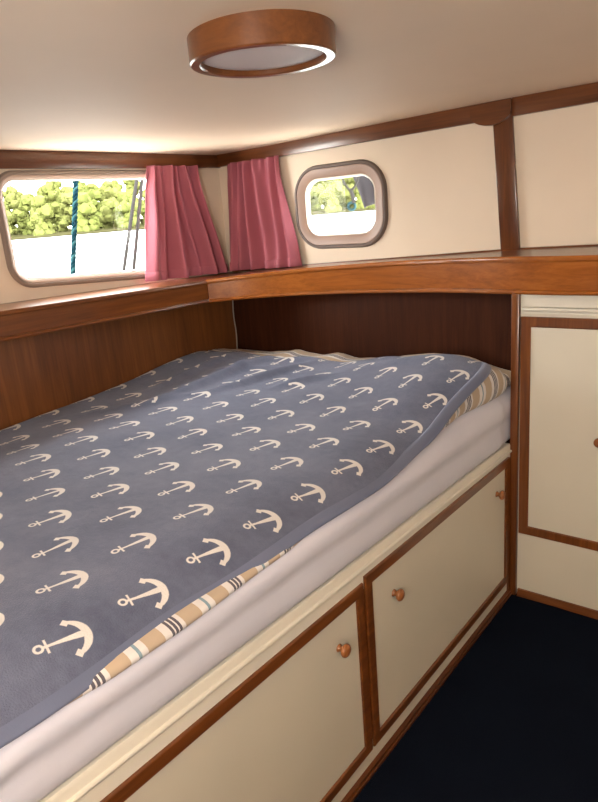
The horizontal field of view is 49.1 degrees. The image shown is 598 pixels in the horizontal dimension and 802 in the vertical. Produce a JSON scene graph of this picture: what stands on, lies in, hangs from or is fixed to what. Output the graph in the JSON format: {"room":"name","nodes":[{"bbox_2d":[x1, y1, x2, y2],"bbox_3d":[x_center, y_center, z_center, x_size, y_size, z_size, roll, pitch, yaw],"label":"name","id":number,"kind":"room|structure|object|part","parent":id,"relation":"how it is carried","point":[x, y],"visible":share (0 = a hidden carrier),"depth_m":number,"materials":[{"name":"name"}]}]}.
{"room":"ship interior","nodes":[
{"label":"ship interior","id":0,"kind":"room"},
{"bbox_2d":[0,168,228,303],"bbox_3d":[-1.368,0.105,2.020,0.049,1.701,3.374,8,20,37],"label":"wall","id":1,"kind":"structure","parent":0,"point":[11,290],"depth_m":2.61,"materials":[{"name":"paint"}]},
{"bbox_2d":[0,170,145,287],"bbox_3d":[-0.782,-0.681,2.599,0.034,0.447,0.846,8,20,37],"label":"window","id":2,"kind":"structure","parent":1,"relation":"in","point":[6,177],"depth_m":2.43,"materials":[{"name":"beige plastic"}]},
{"bbox_2d":[0,150,220,168],"bbox_3d":[-1.406,-0.667,1.777,0.017,0.080,3.374,8,20,37],"label":"trim","id":3,"kind":"structure","parent":1,"relation":"attached to","point":[9,159],"depth_m":2.52,"materials":[{"name":"brown wood"}]},
{"bbox_2d":[0,300,236,429],"bbox_3d":[-1.293,0.384,2.058,0.084,1.134,3.374,8,20,37],"label":"wall panel","id":4,"kind":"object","parent":1,"relation":"attached to","point":[41,374],"depth_m":2.54,"materials":[{"name":"brown wood"}]},
{"bbox_2d":[0,272,243,341],"bbox_3d":[-1.290,-0.156,1.859,0.209,0.158,3.367,8,20,37],"label":"ledge","id":5,"kind":"object","parent":1,"relation":"attached to","point":[27,318],"visible":0.85,"depth_m":2.41,"materials":[{"name":"brown wood"}]},
{"bbox_2d":[145,165,228,281],"bbox_3d":[-0.482,-0.779,2.859,0.099,0.478,0.516,8,20,37],"label":"curtain","id":6,"kind":"object","parent":1,"relation":"hanging from","point":[182,241],"visible":1,"depth_m":2.83,"materials":[{"name":"pink fabric"}]},
{"bbox_2d":[232,300,237,348],"bbox_3d":[-0.305,-0.373,3.110,0.006,0.336,0.011,8,20,37],"label":"cable","id":7,"kind":"object","parent":1,"relation":"attached to","point":[232,300],"visible":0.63,"depth_m":3.11,"materials":[{"name":"grey plastic"}]},
{"bbox_2d":[0,0,597,154],"bbox_3d":[-0.116,-0.574,0.747,3.416,0.138,3.472,8,20,37],"label":"ceiling","id":8,"kind":"structure","parent":0,"point":[117,76],"depth_m":1.66,"materials":[{"name":"paint"}]},
{"bbox_2d":[187,9,335,77],"bbox_3d":[-0.078,-0.749,1.374,0.309,0.070,0.309,8,20,37],"label":"ceiling lamp","id":9,"kind":"object","parent":8,"relation":"attached to","point":[266,42],"visible":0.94,"depth_m":1.28,"materials":[{"name":"brown wood"}]},
{"bbox_2d":[202,46,323,70],"bbox_3d":[-0.076,-0.727,1.381,0.267,0.013,0.267,8,20,37],"label":"diffuser","id":10,"kind":"object","parent":9,"relation":"attached to","point":[235,58],"depth_m":1.38,"materials":[{"name":"white plastic"}]},
{"bbox_2d":[218,102,597,271],"bbox_3d":[0.984,-0.178,2.281,3.367,1.729,0.049,8,20,37],"label":"wall","id":11,"kind":"structure","parent":0,"point":[442,183],"depth_m":2.35,"materials":[{"name":"paint"}]},
{"bbox_2d":[227,155,301,270],"bbox_3d":[-0.199,-0.824,2.913,0.441,0.478,0.091,8,20,37],"label":"curtain","id":12,"kind":"object","parent":11,"relation":"hanging from","point":[262,234],"visible":1,"depth_m":2.90,"materials":[{"name":"pink fabric"}]},
{"bbox_2d":[295,159,387,248],"bbox_3d":[0.170,-0.805,2.700,0.456,0.340,0.034,8,20,37],"label":"window","id":13,"kind":"structure","parent":11,"relation":"in","point":[310,176],"depth_m":2.68,"materials":[{"name":"beige plastic"}]},
{"bbox_2d":[233,293,511,442],"bbox_3d":[0.332,0.035,2.805,1.484,1.134,0.084,8,20,37],"label":"wall panel","id":14,"kind":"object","parent":11,"relation":"attached to","point":[477,326],"depth_m":2.63,"materials":[{"name":"brown wood"}]},
{"bbox_2d":[206,246,597,302],"bbox_3d":[0.933,-0.378,1.976,3.107,0.168,0.360,8,20,37],"label":"shelf","id":15,"kind":"object","parent":11,"relation":"attached to","point":[573,271],"visible":1,"depth_m":2.35,"materials":[{"name":"brown wood"}]},
{"bbox_2d":[217,82,597,166],"bbox_3d":[0.924,-0.963,2.006,3.301,0.132,0.020,8,20,37],"label":"trim","id":16,"kind":"structure","parent":11,"relation":"attached to","point":[583,94],"depth_m":2.39,"materials":[{"name":"brown wood"}]},
{"bbox_2d":[232,244,597,271],"bbox_3d":[0.943,-0.483,2.167,3.220,0.084,0.010,8,20,37],"label":"trim","id":17,"kind":"structure","parent":11,"relation":"attached to","point":[585,244],"depth_m":2.47,"materials":[{"name":"brown wood"}]},
{"bbox_2d":[470,99,511,125],"bbox_3d":[0.650,-0.971,2.215,0.143,0.073,0.022,8,20,37],"label":"trim","id":18,"kind":"structure","parent":11,"relation":"attached to","point":[490,114],"depth_m":2.20,"materials":[{"name":"brown wood"}]},
{"bbox_2d":[493,112,519,250],"bbox_3d":[0.717,-0.745,2.256,0.099,0.462,0.017,8,20,37],"label":"trim","id":19,"kind":"structure","parent":11,"relation":"attached to","point":[504,138],"depth_m":2.25,"materials":[{"name":"brown wood"}]},
{"bbox_2d":[353,593,597,801],"bbox_3d":[0.025,1.132,1.238,3.416,0.056,3.472,8,20,37],"label":"floor","id":20,"kind":"structure","parent":0,"point":[516,719],"depth_m":1.81,"materials":[{"name":"carpet"}]},
{"bbox_2d":[39,443,511,801],"bbox_3d":[-0.535,0.643,1.831,1.432,0.642,2.429,8,20,37],"label":"bed base","id":21,"kind":"object","parent":20,"relation":"on","point":[309,708],"visible":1,"depth_m":1.51,"materials":[{"name":"beige paint"}]},
{"bbox_3d":[-0.270,0.836,1.089,0.022,0.513,1.408,8,20,37],"label":"door frame","id":22,"kind":"part","parent":21,"relation":"part of","materials":[{"name":"brown wood"}]},
{"bbox_3d":[-0.272,0.836,1.091,0.017,0.459,1.354,8,20,37],"label":"door","id":23,"kind":"part","parent":21,"relation":"part of","materials":[{"name":"beige paint"}]},
{"bbox_2d":[0,385,510,801],"bbox_3d":[-0.527,0.273,1.791,1.417,0.201,2.555,8,20,37],"label":"mattress","id":24,"kind":"object","parent":21,"relation":"on","point":[33,765],"visible":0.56,"depth_m":1.20,"materials":[{"name":"white fabric"}]},
{"bbox_2d":[67,348,510,704],"bbox_3d":[-0.509,0.189,1.783,1.403,0.259,2.490,8,20,37],"label":"duvet","id":25,"kind":"object","parent":24,"relation":"on","point":[498,380],"visible":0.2,"depth_m":1.16,"materials":[{"name":"beige fabric"}]},
{"bbox_2d":[0,350,491,748],"bbox_3d":[-0.565,0.186,1.716,1.420,0.243,2.372,8,20,37],"label":"blanket","id":26,"kind":"object","parent":25,"relation":"on","point":[125,505],"visible":1,"depth_m":1.52,"materials":[{"name":"blue fabric"}]},
{"bbox_3d":[0.102,0.566,1.488,0.029,0.032,0.032,8,20,37],"label":"knob","id":27,"kind":"part","parent":21,"relation":"part of","materials":[{"name":"brown wood"}]},
{"bbox_3d":[0.254,0.494,1.670,0.029,0.032,0.032,8,20,37],"label":"knob","id":28,"kind":"part","parent":21,"relation":"part of","materials":[{"name":"brown wood"}]},
{"bbox_3d":[0.031,1.016,1.495,0.014,0.022,2.425,8,20,37],"label":"trim","id":29,"kind":"part","parent":21,"relation":"part of","materials":[{"name":"brown wood"}]},
{"bbox_3d":[0.448,0.533,1.961,0.022,0.498,0.913,8,20,37],"label":"door frame","id":30,"kind":"part","parent":21,"relation":"part of","materials":[{"name":"brown wood"}]},
{"bbox_3d":[0.446,0.533,1.963,0.017,0.444,0.859,8,20,37],"label":"door","id":31,"kind":"part","parent":21,"relation":"part of","materials":[{"name":"beige paint"}]},
{"bbox_3d":[0.671,0.312,2.176,0.029,0.032,0.032,8,20,37],"label":"knob","id":32,"kind":"part","parent":21,"relation":"part of","materials":[{"name":"brown wood"}]},
{"bbox_2d":[509,293,597,619],"bbox_3d":[1.512,0.241,1.777,1.827,1.120,0.263,8,20,37],"label":"base cabinet","id":33,"kind":"object","parent":20,"relation":"on","point":[554,403],"visible":0.92,"depth_m":2.16,"materials":[{"name":"beige paint"}]},
{"bbox_3d":[0.741,0.180,2.251,0.026,1.098,0.020,8,20,37],"label":"post","id":34,"kind":"part","parent":33,"relation":"part of","materials":[{"name":"brown wood"}]},
{"bbox_3d":[1.503,0.792,1.839,1.795,0.028,0.025,8,20,37],"label":"trim","id":35,"kind":"part","parent":33,"relation":"part of","materials":[{"name":"brown wood"}]},
{"bbox_3d":[0.884,0.115,2.114,0.345,0.771,0.014,8,20,37],"label":"door frame","id":36,"kind":"part","parent":33,"relation":"part of","materials":[{"name":"brown wood"}]},
{"bbox_3d":[1.423,-0.193,1.557,1.795,0.021,0.019,8,20,37],"label":"moulding","id":37,"kind":"part","parent":33,"relation":"part of","materials":[{"name":"beige wood"}]},
{"bbox_3d":[1.422,-0.237,1.548,1.795,0.064,0.013,8,20,37],"label":"panel","id":38,"kind":"part","parent":33,"relation":"part of","materials":[{"name":"beige wood"}]},
{"bbox_3d":[0.885,0.115,2.115,0.287,0.713,0.009,8,20,37],"label":"door","id":39,"kind":"part","parent":33,"relation":"part of","materials":[{"name":"beige paint"}]},
{"bbox_3d":[0.941,0.131,2.050,0.032,0.032,0.029,8,20,37],"label":"knob","id":40,"kind":"part","parent":33,"relation":"part of","materials":[{"name":"brown wood"}]},
{"label":"outside","id":41,"kind":"structure","parent":0,"visible":0},
{"bbox_2d":[11,208,374,239],"bbox_3d":[-37.639,-62.413,229.190,377.823,3.364,398.108,8,20,37],"label":"riverbank","id":42,"kind":"structure","parent":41,"point":[67,233],"depth_m":195.70,"materials":[{"name":"soil"}]},
{"bbox_2d":[5,205,13,235],"bbox_3d":[-89.266,-53.580,194.772,9.675,13.589,8.067,-14,19,-30],"label":"tree","id":43,"kind":"object","parent":42,"relation":"on","point":[10,217],"visible":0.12,"depth_m":195.27,"materials":[{"name":"green plant"}]},
{"bbox_2d":[3,185,18,233],"bbox_3d":[-100.381,-66.467,228.945,8.903,17.792,9.815,-13,18,-28],"label":"tree","id":44,"kind":"object","parent":42,"relation":"on","point":[8,206],"visible":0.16,"depth_m":225.82,"materials":[{"name":"green plant"}]},
{"bbox_2d":[4,185,22,234],"bbox_3d":[-93.956,-63.144,218.106,8.471,16.928,9.339,-2,16,10],"label":"tree","id":45,"kind":"object","parent":42,"relation":"on","point":[13,198],"visible":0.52,"depth_m":215.88,"materials":[{"name":"green plant"}]},
{"bbox_2d":[17,191,33,234],"bbox_3d":[-85.127,-58.825,207.112,9.296,14.308,9.170,-5,16,-2],"label":"tree","id":46,"kind":"object","parent":42,"relation":"on","point":[22,216],"visible":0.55,"depth_m":205.34,"materials":[{"name":"green plant"}]},
{"bbox_2d":[27,193,57,235],"bbox_3d":[-77.491,-55.043,196.226,8.176,13.772,9.805,-16,19,-34],"label":"tree","id":47,"kind":"object","parent":42,"relation":"on","point":[40,211],"visible":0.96,"depth_m":193.56,"materials":[{"name":"green plant"}]},
{"bbox_2d":[35,184,55,223],"bbox_3d":[-88.402,-67.535,230.486,11.570,17.808,11.413,5,19,30],"label":"tree","id":48,"kind":"object","parent":42,"relation":"on","point":[38,192],"visible":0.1,"depth_m":227.24,"materials":[{"name":"green plant"}]},
{"bbox_2d":[41,181,70,230],"bbox_3d":[-81.448,-65.627,218.198,9.941,19.867,10.960,-3,16,7],"label":"tree","id":49,"kind":"object","parent":42,"relation":"on","point":[50,188],"visible":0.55,"depth_m":215.56,"materials":[{"name":"green plant"}]},
{"bbox_2d":[56,184,78,231],"bbox_3d":[-72.598,-60.940,208.400,10.293,15.842,10.153,-1,16,14],"label":"tree","id":50,"kind":"object","parent":42,"relation":"on","point":[66,194],"visible":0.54,"depth_m":206.29,"materials":[{"name":"green plant"}]},
{"bbox_2d":[71,181,88,225],"bbox_3d":[-76.692,-69.861,231.392,9.666,19.318,10.657,-15,19,-33],"label":"tree","id":51,"kind":"object","parent":42,"relation":"on","point":[81,184],"visible":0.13,"depth_m":228.29,"materials":[{"name":"green plant"}]},
{"bbox_2d":[77,191,102,231],"bbox_3d":[-64.103,-56.660,198.304,8.058,13.572,9.663,0,17,15],"label":"tree","id":52,"kind":"object","parent":42,"relation":"on","point":[86,210],"visible":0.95,"depth_m":195.94,"materials":[{"name":"green plant"}]},
{"bbox_2d":[84,183,103,227],"bbox_3d":[-68.510,-65.712,221.283,10.725,16.734,10.872,4,18,28],"label":"tree","id":53,"kind":"object","parent":42,"relation":"on","point":[92,189],"visible":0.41,"depth_m":218.34,"materials":[{"name":"green plant"}]},
{"bbox_2d":[97,180,118,228],"bbox_3d":[-59.925,-62.552,209.196,10.622,16.573,10.768,-6,16,-3],"label":"tree","id":54,"kind":"object","parent":42,"relation":"on","point":[108,217],"visible":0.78,"depth_m":206.40,"materials":[{"name":"green plant"}]},
{"bbox_2d":[110,180,124,201],"bbox_3d":[-64.175,-70.700,233.586,8.818,17.623,9.722,-17,20,-37],"label":"tree","id":55,"kind":"object","parent":42,"relation":"on","point":[120,187],"visible":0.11,"depth_m":230.81,"materials":[{"name":"green plant"}]},
{"bbox_2d":[113,190,143,228],"bbox_3d":[-52.080,-57.801,199.551,9.306,13.071,7.760,-5,16,0],"label":"tree","id":56,"kind":"object","parent":42,"relation":"on","point":[123,208],"visible":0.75,"depth_m":197.57,"materials":[{"name":"green plant"}]},
{"bbox_2d":[121,180,144,224],"bbox_3d":[-55.717,-68.367,221.936,9.474,18.933,10.445,0,17,17],"label":"tree","id":57,"kind":"object","parent":42,"relation":"on","point":[129,184],"visible":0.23,"depth_m":219.44,"materials":[{"name":"green plant"}]},
{"bbox_2d":[140,188,144,225],"bbox_3d":[-48.006,-62.169,211.160,8.305,13.989,9.959,-15,19,-31],"label":"tree","id":58,"kind":"object","parent":42,"relation":"on","point":[143,195],"visible":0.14,"depth_m":209.24,"materials":[{"name":"green plant"}]},
{"bbox_2d":[310,186,323,211],"bbox_3d":[1.707,-69.124,217.749,9.694,16.329,11.626,10,22,42],"label":"tree","id":59,"kind":"object","parent":42,"relation":"on","point":[313,198],"visible":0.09,"depth_m":217.73,"materials":[{"name":"green plant"}]},
{"bbox_2d":[313,181,324,207],"bbox_3d":[6.226,-74.700,230.524,9.041,16.388,8.201,-12,18,-24],"label":"tree","id":60,"kind":"object","parent":42,"relation":"on","point":[319,182],"visible":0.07,"depth_m":230.19,"materials":[{"name":"green plant"}]},
{"bbox_2d":[314,179,343,211],"bbox_3d":[9.441,-65.447,206.289,8.685,14.630,10.416,-17,20,-36],"label":"tree","id":61,"kind":"object","parent":42,"relation":"on","point":[327,191],"visible":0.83,"depth_m":203.59,"materials":[{"name":"green plant"}]},
{"bbox_2d":[336,177,355,208],"bbox_3d":[14.920,-70.974,218.751,9.950,15.524,10.086,-17,20,-36],"label":"tree","id":62,"kind":"object","parent":42,"relation":"on","point":[345,196],"visible":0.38,"depth_m":216.14,"materials":[{"name":"green plant"}]},
{"bbox_2d":[340,177,356,206],"bbox_3d":[18.036,-78.017,232.680,11.000,19.939,9.977,8,20,37],"label":"tree","id":63,"kind":"object","parent":42,"relation":"on","point":[352,180],"visible":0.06,"depth_m":229.75,"materials":[{"name":"green plant"}]},
{"bbox_2d":[355,186,374,208],"bbox_3d":[22.637,-67.740,209.036,11.133,15.637,9.284,-14,18,-28],"label":"tree","id":64,"kind":"object","parent":42,"relation":"on","point":[359,204],"visible":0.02,"depth_m":208.27,"materials":[{"name":"green plant"}]},
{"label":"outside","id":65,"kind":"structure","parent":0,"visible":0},
{"bbox_2d":[12,210,374,276],"bbox_3d":[-20.678,-38.679,146.142,445.893,1.000,456.815,8,20,37],"label":"water","id":66,"kind":"structure","parent":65,"point":[96,252],"depth_m":38.26,"materials":[{"name":"white liquid"}]},
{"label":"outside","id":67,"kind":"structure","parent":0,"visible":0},
{"bbox_2d":[70,181,78,273],"bbox_3d":[-0.953,-0.749,2.775,0.024,0.717,0.188,8,20,37],"label":"mooring rope","id":68,"kind":"object","parent":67,"point":[75,183],"visible":0.5,"depth_m":2.77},
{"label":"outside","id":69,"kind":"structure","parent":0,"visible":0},
{"bbox_2d":[341,176,358,210],"bbox_3d":[0.222,-0.903,2.797,0.091,0.176,0.017,8,20,37],"label":"rope loop","id":70,"kind":"object","parent":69,"point":[352,194],"visible":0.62,"depth_m":2.80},
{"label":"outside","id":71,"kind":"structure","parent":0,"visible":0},
{"bbox_2d":[122,180,137,270],"bbox_3d":[-0.808,-0.904,3.164,0.017,0.778,0.304,8,20,37],"label":"stanchion","id":72,"kind":"object","parent":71,"point":[136,181],"visible":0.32,"depth_m":3.16,"materials":[{"name":"metal"}]},
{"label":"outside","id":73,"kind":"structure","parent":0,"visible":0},
{"bbox_2d":[132,180,143,269],"bbox_3d":[-0.783,-0.902,3.197,0.016,0.752,0.246,8,20,37],"label":"stanchion","id":74,"kind":"object","parent":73,"point":[141,181],"visible":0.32,"depth_m":3.19,"materials":[{"name":"metal"}]},
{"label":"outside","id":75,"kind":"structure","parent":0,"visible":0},
{"bbox_2d":[353,176,374,207],"bbox_3d":[0.330,-0.972,2.769,0.459,0.326,0.040,8,20,37],"label":"canvas cover","id":76,"kind":"object","parent":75,"point":[365,186],"visible":0.12,"depth_m":2.81,"materials":[{"name":"grey fabric"}]}
]}

